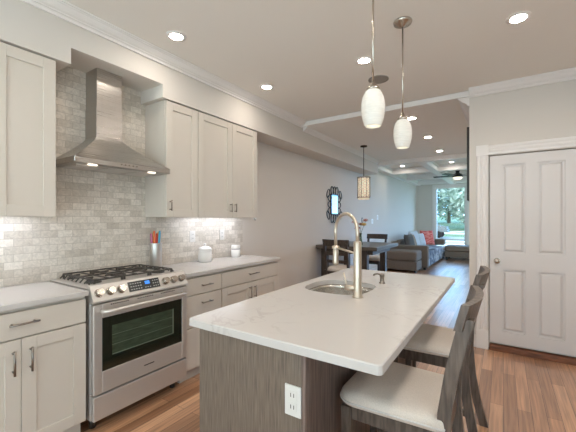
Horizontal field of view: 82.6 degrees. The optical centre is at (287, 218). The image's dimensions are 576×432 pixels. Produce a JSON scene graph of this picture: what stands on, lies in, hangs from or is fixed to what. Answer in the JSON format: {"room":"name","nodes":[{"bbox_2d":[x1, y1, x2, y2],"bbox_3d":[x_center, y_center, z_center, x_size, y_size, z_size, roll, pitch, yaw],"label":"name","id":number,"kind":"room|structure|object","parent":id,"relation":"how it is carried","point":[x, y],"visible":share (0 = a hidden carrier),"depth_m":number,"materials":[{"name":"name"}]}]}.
{"room":"kitchen","nodes":[
{"label":"kitchen","id":0,"kind":"room"},
{"bbox_2d":[0,0,377,174],"bbox_3d":[-0.850,-1.204,3.372,0.325,0.349,10.100,0,0,33],"label":"soffit","id":1,"kind":"structure","parent":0,"point":[24,26],"depth_m":2.73,"materials":[{"name":"beige paint"}]},
{"bbox_2d":[20,0,305,127],"bbox_3d":[-1.609,-1.338,1.841,0.088,0.080,6.708,0,0,33],"label":"trim","id":2,"kind":"structure","parent":1,"relation":"attached to","point":[64,10],"depth_m":2.59,"materials":[{"name":"white paint"}]},
{"bbox_2d":[303,127,380,163],"bbox_3d":[1.165,-1.285,6.079,0.066,0.060,3.362,0,0,33],"label":"trim","id":3,"kind":"structure","parent":1,"relation":"attached to","point":[308,130],"depth_m":5.57,"materials":[{"name":"white paint"}]},
{"bbox_2d":[302,91,468,126],"bbox_3d":[1.072,-1.341,4.074,2.074,0.063,0.030,0,0,33],"label":"trim","id":4,"kind":"structure","parent":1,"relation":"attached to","point":[465,94],"depth_m":3.87,"materials":[{"name":"white paint"}]},
{"bbox_2d":[0,66,415,289],"bbox_3d":[0.461,-0.093,5.771,0.139,2.900,15.550,0,0,33],"label":"wall","id":5,"kind":"structure","parent":0,"point":[100,221],"depth_m":3.14,"materials":[{"name":"stone"}]},
{"bbox_2d":[0,42,55,216],"bbox_3d":[-1.800,-0.520,1.929,0.302,1.010,0.646,0,0,33],"label":"upper cabinet","id":6,"kind":"object","parent":5,"relation":"attached to","point":[27,79],"visible":1,"depth_m":1.99,"materials":[{"name":"paint"}]},
{"bbox_2d":[56,68,169,176],"bbox_3d":[-1.347,-0.753,2.554,0.373,0.767,0.740,0,0,33],"label":"range hood","id":7,"kind":"object","parent":5,"relation":"attached to","point":[103,113],"visible":0.98,"depth_m":2.50,"materials":[{"name":"silver metal"}]},
{"bbox_2d":[145,100,197,216],"bbox_3d":[-1.057,-0.520,3.025,0.339,1.010,0.350,0,0,33],"label":"upper cabinet","id":8,"kind":"object","parent":5,"relation":"attached to","point":[171,129],"visible":1,"depth_m":2.92,"materials":[{"name":"paint"}]},
{"bbox_2d":[190,231,194,241],"bbox_3d":[-0.996,0.182,3.420,0.009,0.116,0.072,0,0,33],"label":"wall outlet","id":9,"kind":"object","parent":5,"relation":"attached to","point":[192,233],"visible":1,"depth_m":3.41,"materials":[{"name":"white plastic"}]},
{"bbox_2d":[178,112,256,217],"bbox_3d":[-0.714,-0.520,3.546,0.339,1.010,0.889,0,0,33],"label":"upper cabinet","id":10,"kind":"object","parent":5,"relation":"attached to","point":[227,151],"visible":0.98,"depth_m":3.43,"materials":[{"name":"paint"}]},
{"bbox_2d":[220,230,223,239],"bbox_3d":[-0.760,0.182,3.779,0.009,0.116,0.072,0,0,33],"label":"wall outlet","id":11,"kind":"object","parent":5,"relation":"attached to","point":[221,231],"visible":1,"depth_m":3.77,"materials":[{"name":"white plastic"}]},
{"bbox_2d":[326,186,341,222],"bbox_3d":[0.891,-0.273,6.284,0.026,0.707,0.676,0,0,33],"label":"mirror","id":12,"kind":"object","parent":5,"relation":"attached to","point":[333,200],"visible":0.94,"depth_m":6.23,"materials":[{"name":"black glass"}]},
{"bbox_2d":[332,195,337,213],"bbox_3d":[0.895,-0.278,6.281,0.008,0.360,0.280,0,0,33],"label":"mirror glass","id":13,"kind":"object","parent":12,"relation":"attached to","point":[334,197],"depth_m":6.28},
{"bbox_2d":[378,166,420,185],"bbox_3d":[3.424,-1.306,9.980,0.205,0.153,5.260,0,0,33],"label":"trim","id":14,"kind":"structure","parent":5,"relation":"attached to","point":[387,170],"depth_m":9.48,"materials":[{"name":"white paint"}]},
{"bbox_2d":[378,153,466,166],"bbox_3d":[3.528,-1.306,6.662,4.025,0.155,0.240,0,0,33],"label":"trim","id":15,"kind":"structure","parent":5,"relation":"attached to","point":[463,155],"depth_m":7.00,"materials":[{"name":"white paint"}]},
{"bbox_2d":[389,162,466,174],"bbox_3d":[4.452,-1.306,8.066,4.025,0.155,0.240,0,0,33],"label":"trim","id":16,"kind":"structure","parent":5,"relation":"attached to","point":[455,166],"depth_m":8.54,"materials":[{"name":"white paint"}]},
{"bbox_2d":[401,171,466,180],"bbox_3d":[5.342,-1.306,9.419,4.025,0.155,0.240,0,0,33],"label":"trim","id":17,"kind":"structure","parent":5,"relation":"attached to","point":[431,175],"depth_m":10.05,"materials":[{"name":"white paint"}]},
{"bbox_2d":[418,177,466,184],"bbox_3d":[6.243,-1.306,10.790,4.025,0.155,0.240,0,0,33],"label":"trim","id":18,"kind":"structure","parent":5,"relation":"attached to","point":[464,179],"depth_m":11.36,"materials":[{"name":"white paint"}]},
{"bbox_2d":[65,0,575,120],"bbox_3d":[-0.084,-1.478,0.760,4.735,0.200,6.838,0,0,33],"label":"ceiling","id":19,"kind":"structure","parent":0,"point":[308,50],"depth_m":2.53,"materials":[{"name":"white paint"}]},
{"bbox_2d":[166,30,185,41],"bbox_3d":[-0.842,-1.373,2.469,0.148,0.009,0.148,0,0,33],"label":"recessed light","id":20,"kind":"object","parent":19,"relation":"in","point":[177,36],"visible":1,"depth_m":2.46,"materials":[{"name":"white paint"}]},
{"bbox_2d":[170,34,182,39],"bbox_3d":[-0.842,-1.375,2.469,0.092,0.001,0.092,0,0,33],"label":"diffuser","id":21,"kind":"object","parent":20,"relation":"attached to","point":[172,36],"depth_m":2.47,"materials":[{"name":"white plastic"}]},
{"bbox_2d":[260,84,273,89],"bbox_3d":[-0.221,-1.373,3.413,0.148,0.009,0.148,0,0,33],"label":"recessed light","id":22,"kind":"object","parent":19,"relation":"in","point":[263,86],"visible":1,"depth_m":3.40,"materials":[{"name":"white paint"}]},
{"bbox_2d":[356,56,371,64],"bbox_3d":[0.662,-1.373,2.844,0.148,0.009,0.148,0,0,33],"label":"recessed light","id":23,"kind":"object","parent":19,"relation":"in","point":[363,60],"visible":0.98,"depth_m":2.84,"materials":[{"name":"white paint"}]},
{"bbox_2d":[359,58,369,62],"bbox_3d":[0.662,-1.375,2.844,0.092,0.001,0.092,0,0,33],"label":"diffuser","id":24,"kind":"object","parent":23,"relation":"attached to","point":[361,60],"depth_m":2.84,"materials":[{"name":"white plastic"}]},
{"bbox_2d":[361,0,384,128],"bbox_3d":[0.456,-0.937,1.758,0.128,0.882,0.128,0,0,33],"label":"pendant lamp","id":25,"kind":"object","parent":19,"relation":"hanging from","point":[373,103],"visible":1,"depth_m":1.72,"materials":[{"name":"white glass"}]},
{"bbox_2d":[368,75,388,83],"bbox_3d":[0.892,-1.373,3.231,0.196,0.010,0.196,0,0,33],"label":"ceiling speaker","id":26,"kind":"object","parent":19,"relation":"attached to","point":[378,79],"visible":0.9,"depth_m":3.22},
{"bbox_2d":[370,76,386,82],"bbox_3d":[0.892,-1.373,3.231,0.170,0.001,0.170,0,0,33],"label":"grille","id":27,"kind":"object","parent":26,"relation":"attached to","point":[378,79],"depth_m":3.22,"materials":[{"name":"metal"}]},
{"bbox_2d":[393,16,411,148],"bbox_3d":[0.800,-0.937,2.287,0.128,0.882,0.128,0,0,33],"label":"pendant lamp","id":28,"kind":"object","parent":19,"relation":"hanging from","point":[402,131],"visible":1,"depth_m":2.25,"materials":[{"name":"white glass"}]},
{"bbox_2d":[505,11,531,24],"bbox_3d":[1.577,-1.373,2.243,0.148,0.009,0.148,0,0,33],"label":"recessed light","id":29,"kind":"object","parent":19,"relation":"in","point":[522,16],"visible":1,"depth_m":2.23,"materials":[{"name":"white paint"}]},
{"bbox_2d":[510,14,526,21],"bbox_3d":[1.577,-1.375,2.243,0.092,0.001,0.092,0,0,33],"label":"diffuser","id":30,"kind":"object","parent":29,"relation":"attached to","point":[516,17],"depth_m":2.24,"materials":[{"name":"white plastic"}]},
{"bbox_2d":[469,67,575,97],"bbox_3d":[2.781,-1.338,2.915,2.056,0.080,0.088,0,0,33],"label":"trim","id":31,"kind":"structure","parent":19,"relation":"attached to","point":[566,74],"depth_m":3.21,"materials":[{"name":"white paint"}]},
{"bbox_2d":[80,257,575,431],"bbox_3d":[2.387,1.387,4.516,4.735,0.060,15.830,0,0,33],"label":"floor","id":32,"kind":"structure","parent":0,"point":[518,393],"depth_m":2.52,"materials":[{"name":"brown wood"}]},
{"bbox_2d":[0,296,85,431],"bbox_3d":[-1.647,0.916,1.906,0.600,0.882,0.645,0,0,33],"label":"base cabinet","id":33,"kind":"object","parent":32,"relation":"on","point":[43,346],"visible":1,"depth_m":1.85,"materials":[{"name":"paint"}]},
{"bbox_2d":[0,281,88,311],"bbox_3d":[-1.657,0.458,1.897,0.579,0.030,0.679,0,0,33],"label":"countertop","id":34,"kind":"structure","parent":33,"relation":"on","point":[25,295],"depth_m":1.95,"materials":[{"name":"white stone"}]},
{"bbox_2d":[50,264,187,428],"bbox_3d":[-1.224,0.875,2.470,0.666,0.963,0.738,0,0,33],"label":"gas range","id":35,"kind":"object","parent":32,"relation":"on","point":[136,322],"visible":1,"depth_m":2.27,"materials":[{"name":"silver metal"}]},
{"bbox_2d":[50,269,172,289],"bbox_3d":[-1.285,0.448,2.510,0.521,0.029,0.738,0,0,33],"label":"cooktop","id":36,"kind":"object","parent":35,"relation":"in","point":[76,283],"depth_m":2.32,"materials":[{"name":"silver metal"}]},
{"bbox_2d":[177,271,220,382],"bbox_3d":[-0.940,0.916,2.980,0.600,0.882,0.410,0,0,33],"label":"base cabinet","id":37,"kind":"object","parent":32,"relation":"on","point":[204,291],"visible":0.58,"depth_m":2.78,"materials":[{"name":"paint"}]},
{"bbox_2d":[220,261,277,307],"bbox_3d":[-0.580,0.916,3.527,0.600,0.882,0.893,0,0,33],"label":"base cabinet","id":38,"kind":"object","parent":32,"relation":"on","point":[248,282],"visible":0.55,"depth_m":3.31,"materials":[{"name":"paint"}]},
{"bbox_2d":[160,255,280,276],"bbox_3d":[-0.692,0.458,3.364,0.579,0.030,1.334,0,0,33],"label":"countertop","id":39,"kind":"structure","parent":38,"relation":"on","point":[194,268],"depth_m":3.19,"materials":[{"name":"white stone"}]},
{"bbox_2d":[150,243,161,267],"bbox_3d":[-1.201,0.330,2.978,0.104,0.226,0.104,0,0,33],"label":"utensil crock","id":40,"kind":"object","parent":39,"relation":"on","point":[155,248],"visible":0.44,"depth_m":2.94,"materials":[{"name":"silver metal"}]},
{"bbox_2d":[153,231,155,242],"bbox_3d":[-1.203,0.269,2.955,0.022,0.326,0.028,0,0,33],"label":"utensil","id":41,"kind":"object","parent":40,"relation":"in","point":[154,237],"visible":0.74,"depth_m":2.94,"materials":[{"name":"orange plastic"}]},
{"bbox_2d":[198,243,211,261],"bbox_3d":[-0.862,0.347,3.403,0.142,0.191,0.142,0,0,33],"label":"cookie jar","id":42,"kind":"object","parent":39,"relation":"on","point":[205,252],"visible":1,"depth_m":3.35,"materials":[{"name":"white ceramic"}]},
{"bbox_2d":[231,245,239,256],"bbox_3d":[-0.612,0.374,3.837,0.107,0.137,0.107,0,0,33],"label":"canister","id":43,"kind":"object","parent":39,"relation":"on","point":[235,249],"visible":1,"depth_m":3.79,"materials":[{"name":"white ceramic"}]},
{"bbox_2d":[200,329,415,431],"bbox_3d":[0.296,0.916,2.054,0.599,0.882,1.764,0,0,33],"label":"kitchen island","id":44,"kind":"object","parent":32,"relation":"on","point":[242,382],"visible":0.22,"depth_m":1.34,"materials":[{"name":"grey wood"}]},
{"bbox_2d":[285,383,300,418],"bbox_3d":[0.017,0.655,1.180,0.068,0.110,0.009,0,0,33],"label":"wall outlet","id":45,"kind":"object","parent":44,"relation":"attached to","point":[292,393],"visible":1,"depth_m":1.18,"materials":[{"name":"white plastic"}]},
{"bbox_2d":[288,390,295,400],"bbox_3d":[0.016,0.634,1.178,0.034,0.032,0.003,0,0,33],"label":"socket","id":46,"kind":"object","parent":45,"relation":"attached to","point":[291,393],"depth_m":1.18,"materials":[{"name":"white plastic"}]},
{"bbox_2d":[288,401,295,412],"bbox_3d":[0.016,0.676,1.178,0.034,0.032,0.003,0,0,33],"label":"socket","id":47,"kind":"object","parent":45,"relation":"attached to","point":[291,404],"depth_m":1.18,"materials":[{"name":"white plastic"}]},
{"bbox_2d":[189,268,454,375],"bbox_3d":[0.409,0.459,1.977,0.874,0.032,1.797,0,0,33],"label":"island countertop","id":48,"kind":"structure","parent":44,"relation":"on","point":[366,334],"depth_m":1.46,"materials":[{"name":"white stone"}]},
{"bbox_2d":[308,284,372,294],"bbox_3d":[0.345,0.564,2.149,0.437,0.178,0.457,0,0,33],"label":"sink","id":49,"kind":"object","parent":48,"relation":"in","point":[328,288],"visible":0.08,"depth_m":2.37,"materials":[{"name":"silver metal"}]},
{"bbox_2d":[332,212,362,298],"bbox_3d":[0.333,0.200,1.966,0.094,0.485,0.314,0,0,-22],"label":"kitchen faucet","id":50,"kind":"object","parent":48,"relation":"on","point":[356,287],"visible":1,"depth_m":1.85,"materials":[{"name":"silver metal"}]},
{"bbox_2d":[373,273,384,283],"bbox_3d":[0.632,0.408,2.272,0.082,0.070,0.042,0,0,33],"label":"soap dispenser","id":51,"kind":"object","parent":48,"relation":"on","point":[374,274],"visible":1,"depth_m":2.25,"materials":[{"name":"silver metal"}]},
{"bbox_2d":[322,239,352,274],"bbox_3d":[0.844,0.835,5.160,0.464,1.045,0.560,0,0,33],"label":"dining chair","id":52,"kind":"object","parent":32,"relation":"on","point":[326,242],"visible":0.38,"depth_m":5.02,"materials":[{"name":"brown wood"}]},
{"bbox_2d":[328,264,352,271],"bbox_3d":[0.876,0.777,5.208,0.454,0.069,0.435,0,0,33],"label":"seat cushion","id":53,"kind":"object","parent":52,"relation":"on","point":[334,268],"depth_m":5.08,"materials":[{"name":"fabric"}]},
{"bbox_2d":[316,241,397,275],"bbox_3d":[1.260,0.900,5.856,1.070,0.914,1.230,0,0,33],"label":"dining table","id":54,"kind":"object","parent":32,"relation":"on","point":[368,248],"visible":0.47,"depth_m":5.63,"materials":[{"name":"grey wood"}]},
{"bbox_2d":[367,234,387,270],"bbox_3d":[1.736,0.835,6.644,0.464,1.045,0.560,0,0,33],"label":"dining chair","id":55,"kind":"object","parent":32,"relation":"on","point":[373,259],"visible":0.3,"depth_m":6.71,"materials":[{"name":"brown wood"}]},
{"bbox_2d":[369,255,379,260],"bbox_3d":[1.704,0.777,6.596,0.454,0.069,0.435,0,0,33],"label":"seat cushion","id":56,"kind":"object","parent":55,"relation":"on","point":[371,257],"depth_m":6.39,"materials":[{"name":"fabric"}]},
{"bbox_2d":[387,249,421,272],"bbox_3d":[3.034,1.089,8.681,0.850,0.535,0.620,0,0,33],"label":"ottoman","id":57,"kind":"object","parent":32,"relation":"on","point":[399,259],"visible":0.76,"depth_m":8.41,"materials":[{"name":"beige fabric"}]},
{"bbox_2d":[387,249,421,260],"bbox_3d":[3.034,0.947,8.681,0.850,0.250,0.620,0,0,33],"label":"cushion","id":58,"kind":"object","parent":57,"relation":"on","point":[394,254],"depth_m":8.43,"materials":[{"name":"beige fabric"}]},
{"bbox_2d":[340,285,483,431],"bbox_3d":[0.564,0.835,1.490,0.560,1.045,0.464,0,0,33],"label":"bar stool","id":59,"kind":"object","parent":32,"relation":"on","point":[405,398],"visible":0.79,"depth_m":1.38,"materials":[{"name":"brown wood"}]},
{"bbox_2d":[341,362,443,431],"bbox_3d":[0.516,0.777,1.522,0.435,0.069,0.454,0,0,33],"label":"seat cushion","id":60,"kind":"object","parent":59,"relation":"on","point":[407,395],"depth_m":1.40,"materials":[{"name":"fabric"}]},
{"bbox_2d":[390,239,445,269],"bbox_3d":[4.174,0.977,10.319,1.045,0.760,3.270,0,0,33],"label":"sofa","id":61,"kind":"object","parent":32,"relation":"on","point":[431,254],"visible":0.56,"depth_m":9.16,"materials":[{"name":"fabric"}]},
{"bbox_2d":[397,239,404,244],"bbox_3d":[3.329,0.745,9.612,0.110,0.295,0.740,0,0,33],"label":"cushion","id":62,"kind":"object","parent":61,"relation":"on","point":[401,242],"depth_m":9.40,"materials":[{"name":"beige fabric"}]},
{"bbox_2d":[404,234,414,244],"bbox_3d":[3.458,0.647,9.335,0.444,0.426,0.215,0,0,-45],"label":"throw pillow","id":63,"kind":"object","parent":61,"relation":"on","point":[408,239],"visible":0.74,"depth_m":9.22,"materials":[{"name":"grey fabric"}]},
{"bbox_2d":[408,231,419,244],"bbox_3d":[3.919,0.617,10.181,0.503,0.488,0.216,0,0,-38],"label":"throw pillow","id":64,"kind":"object","parent":61,"relation":"on","point":[415,233],"visible":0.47,"depth_m":10.13,"materials":[{"name":"fabric"}]},
{"bbox_2d":[418,233,425,245],"bbox_3d":[4.233,0.657,10.477,0.421,0.401,0.217,0,0,-33],"label":"throw pillow","id":65,"kind":"object","parent":61,"relation":"on","point":[421,235],"visible":0.5,"depth_m":10.41,"materials":[{"name":"fabric"}]},
{"bbox_2d":[419,230,434,244],"bbox_3d":[4.592,0.617,10.804,0.500,0.484,0.227,0,0,-14],"label":"throw pillow","id":66,"kind":"object","parent":61,"relation":"on","point":[428,235],"visible":0.74,"depth_m":10.74,"materials":[{"name":"red fabric"}]},
{"bbox_2d":[429,250,433,258],"bbox_3d":[3.657,0.987,9.396,0.875,0.200,0.780,0,0,33],"label":"seat cushion","id":67,"kind":"object","parent":61,"relation":"on","point":[431,252],"depth_m":9.16,"materials":[{"name":"fabric"}]},
{"bbox_2d":[423,245,442,252],"bbox_3d":[4.536,0.987,10.733,0.875,0.200,0.780,0,0,33],"label":"seat cushion","id":68,"kind":"object","parent":61,"relation":"on","point":[440,247],"depth_m":10.57,"materials":[{"name":"fabric"}]},
{"bbox_2d":[429,247,438,255],"bbox_3d":[4.096,0.987,10.065,0.875,0.200,0.780,0,0,33],"label":"seat cushion","id":69,"kind":"object","parent":61,"relation":"on","point":[436,250],"depth_m":9.85,"materials":[{"name":"fabric"}]},
{"bbox_2d":[434,239,445,244],"bbox_3d":[5.210,0.782,11.235,0.320,0.210,0.300,0,0,33],"label":"cushion","id":70,"kind":"object","parent":61,"relation":"on","point":[437,241],"depth_m":11.11,"materials":[{"name":"beige fabric"}]},
{"bbox_2d":[393,266,489,431],"bbox_3d":[0.987,0.835,2.133,0.560,1.045,0.464,0,0,33],"label":"bar stool","id":71,"kind":"object","parent":32,"relation":"on","point":[430,344],"visible":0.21,"depth_m":2.01,"materials":[{"name":"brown wood"}]},
{"bbox_2d":[403,323,454,357],"bbox_3d":[0.940,0.777,2.165,0.435,0.069,0.454,0,0,33],"label":"seat cushion","id":72,"kind":"object","parent":71,"relation":"on","point":[429,340],"depth_m":2.02,"materials":[{"name":"fabric"}]},
{"bbox_2d":[445,245,468,259],"bbox_3d":[5.862,1.122,10.861,1.140,0.470,0.730,0,0,33],"label":"bench","id":73,"kind":"object","parent":32,"relation":"on","point":[459,251],"visible":0.53,"depth_m":10.69,"materials":[{"name":"beige fabric"}]},
{"bbox_2d":[445,245,468,251],"bbox_3d":[5.862,0.976,10.861,1.140,0.178,0.730,0,0,33],"label":"seat cushion","id":74,"kind":"object","parent":73,"relation":"on","point":[448,248],"depth_m":10.70,"materials":[{"name":"beige fabric"}]},
{"bbox_2d":[490,343,575,365],"bbox_3d":[2.412,1.329,3.231,0.718,0.055,0.074,0,0,33],"label":"trim","id":75,"kind":"structure","parent":32,"relation":"on","point":[563,359],"depth_m":3.20,"materials":[{"name":"brown wood"}]},
{"bbox_2d":[305,99,467,160],"bbox_3d":[2.678,-1.445,5.078,4.605,0.260,3.412,0,0,33],"label":"ceiling","id":76,"kind":"structure","parent":0,"point":[445,121],"depth_m":5.04,"materials":[{"name":"white paint"}]},
{"bbox_2d":[357,145,370,199],"bbox_3d":[1.361,-0.834,5.891,0.245,0.962,0.245,0,0,33],"label":"dining pendant","id":77,"kind":"object","parent":76,"relation":"hanging from","point":[363,190],"visible":1,"depth_m":5.82,"materials":[{"name":"brown metal"}]},
{"bbox_2d":[408,116,417,119],"bbox_3d":[1.610,-1.310,4.268,0.148,0.009,0.148,0,0,33],"label":"recessed light","id":78,"kind":"object","parent":76,"relation":"in","point":[411,117],"visible":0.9,"depth_m":4.25,"materials":[{"name":"white paint"}]},
{"bbox_2d":[458,97,468,126],"bbox_3d":[2.802,-1.265,4.918,0.110,0.100,3.282,0,0,33],"label":"trim","id":79,"kind":"structure","parent":76,"relation":"attached to","point":[464,102],"depth_m":3.69,"materials":[{"name":"white paint"}]},
{"bbox_2d":[389,159,466,179],"bbox_3d":[5.135,-1.478,8.813,4.605,0.190,5.530,0,0,33],"label":"ceiling","id":80,"kind":"structure","parent":0,"point":[459,160],"depth_m":8.32,"materials":[{"name":"white paint"}]},
{"bbox_2d":[434,170,466,179],"bbox_3d":[4.587,-1.220,8.914,1.193,0.325,1.204,0,0,33],"label":"ceiling fan","id":81,"kind":"object","parent":80,"relation":"hanging from","point":[457,176],"visible":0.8,"depth_m":8.81,"materials":[{"name":"brown metal"}]},
{"bbox_2d":[416,183,461,249],"bbox_3d":[6.557,-0.013,11.158,4.145,2.740,0.150,0,0,33],"label":"wall","id":82,"kind":"structure","parent":0,"point":[423,192],"depth_m":12.07,"materials":[{"name":"beige paint"}]},
{"bbox_2d":[418,162,454,183],"bbox_3d":[4.366,-1.306,9.361,0.240,0.153,5.260,0,0,33],"label":"trim","id":83,"kind":"structure","parent":82,"relation":"attached to","point":[431,166],"depth_m":8.30,"materials":[{"name":"white paint"}]},
{"bbox_2d":[432,183,468,248],"bbox_3d":[5.767,-0.083,11.635,1.190,2.300,0.180,0,0,33],"label":"window","id":84,"kind":"structure","parent":82,"relation":"in","point":[463,185],"depth_m":11.72,"materials":[{"name":"white paint"}]},
{"bbox_2d":[469,79,575,357],"bbox_3d":[2.838,-0.011,3.002,2.056,2.735,0.120,0,0,33],"label":"wall","id":85,"kind":"structure","parent":0,"point":[548,111],"depth_m":3.31,"materials":[{"name":"beige paint"}]},
{"bbox_2d":[476,136,575,348],"bbox_3d":[2.393,0.292,3.202,0.966,2.129,0.036,0,0,33],"label":"door frame","id":86,"kind":"structure","parent":85,"relation":"attached to","point":[482,152],"depth_m":3.42,"materials":[{"name":"white paint"}]},
{"bbox_2d":[490,149,575,356],"bbox_3d":[2.400,0.314,3.213,0.720,1.937,0.109,0,0,33],"label":"door","id":87,"kind":"structure","parent":85,"relation":"attached to","point":[533,195],"depth_m":3.23,"materials":[{"name":"white paint"}]},
{"bbox_3d":[2.967,0.021,4.959,0.120,2.672,3.292,0,0,33],"label":"wall","id":88,"kind":"structure","parent":0,"visible":0},
{"bbox_2d":[467,127,468,200],"bbox_3d":[2.206,-0.603,3.941,0.030,0.800,0.890,0,0,33],"label":"picture frame","id":89,"kind":"object","parent":88,"relation":"attached to","point":[467,127],"visible":0.26,"depth_m":3.57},
{"label":"outside","id":90,"kind":"structure","parent":0,"visible":0},
{"bbox_2d":[437,216,464,236],"bbox_3d":[24.608,0.724,30.140,72.000,2.666,68.792,0,0,33],"label":"lawn","id":91,"kind":"structure","parent":90,"point":[455,225],"depth_m":44.17,"materials":[{"name":"green plant"}]},
{"bbox_2d":[437,189,459,222],"bbox_3d":[24.039,-5.255,48.541,8.792,11.957,8.644,0,0,-5],"label":"leafy tree","id":92,"kind":"object","parent":91,"relation":"on","point":[442,206],"visible":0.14,"depth_m":48.34,"materials":[{"name":"green plant"}]},
{"bbox_2d":[437,188,464,223],"bbox_3d":[22.094,-3.618,37.908,8.437,9.887,8.337,0,0,-5],"label":"leafy tree","id":93,"kind":"object","parent":91,"relation":"on","point":[457,195],"visible":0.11,"depth_m":38.60,"materials":[{"name":"green plant"}]},
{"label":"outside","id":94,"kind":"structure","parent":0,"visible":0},
{"bbox_2d":[437,237,464,240],"bbox_3d":[11.740,1.887,29.681,31.000,0.540,3.500,0,0,33],"label":"road","id":95,"kind":"structure","parent":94,"point":[445,238],"depth_m":27.17,"materials":[{"name":"asphalt"}]},
{"bbox_2d":[437,223,449,237],"bbox_3d":[12.201,0.895,29.019,3.700,1.436,1.580,0,0,33],"label":"parked car","id":96,"kind":"object","parent":95,"relation":"on","point":[441,229],"visible":0.34,"depth_m":27.71,"materials":[{"name":"paint"}]},
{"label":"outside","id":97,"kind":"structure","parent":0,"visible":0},
{"bbox_2d":[437,231,464,245],"bbox_3d":[12.190,1.669,30.365,31.000,0.975,19.763,0,0,33],"label":"sidewalk","id":98,"kind":"structure","parent":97,"point":[448,242],"depth_m":23.90,"materials":[{"name":"white concrete"}]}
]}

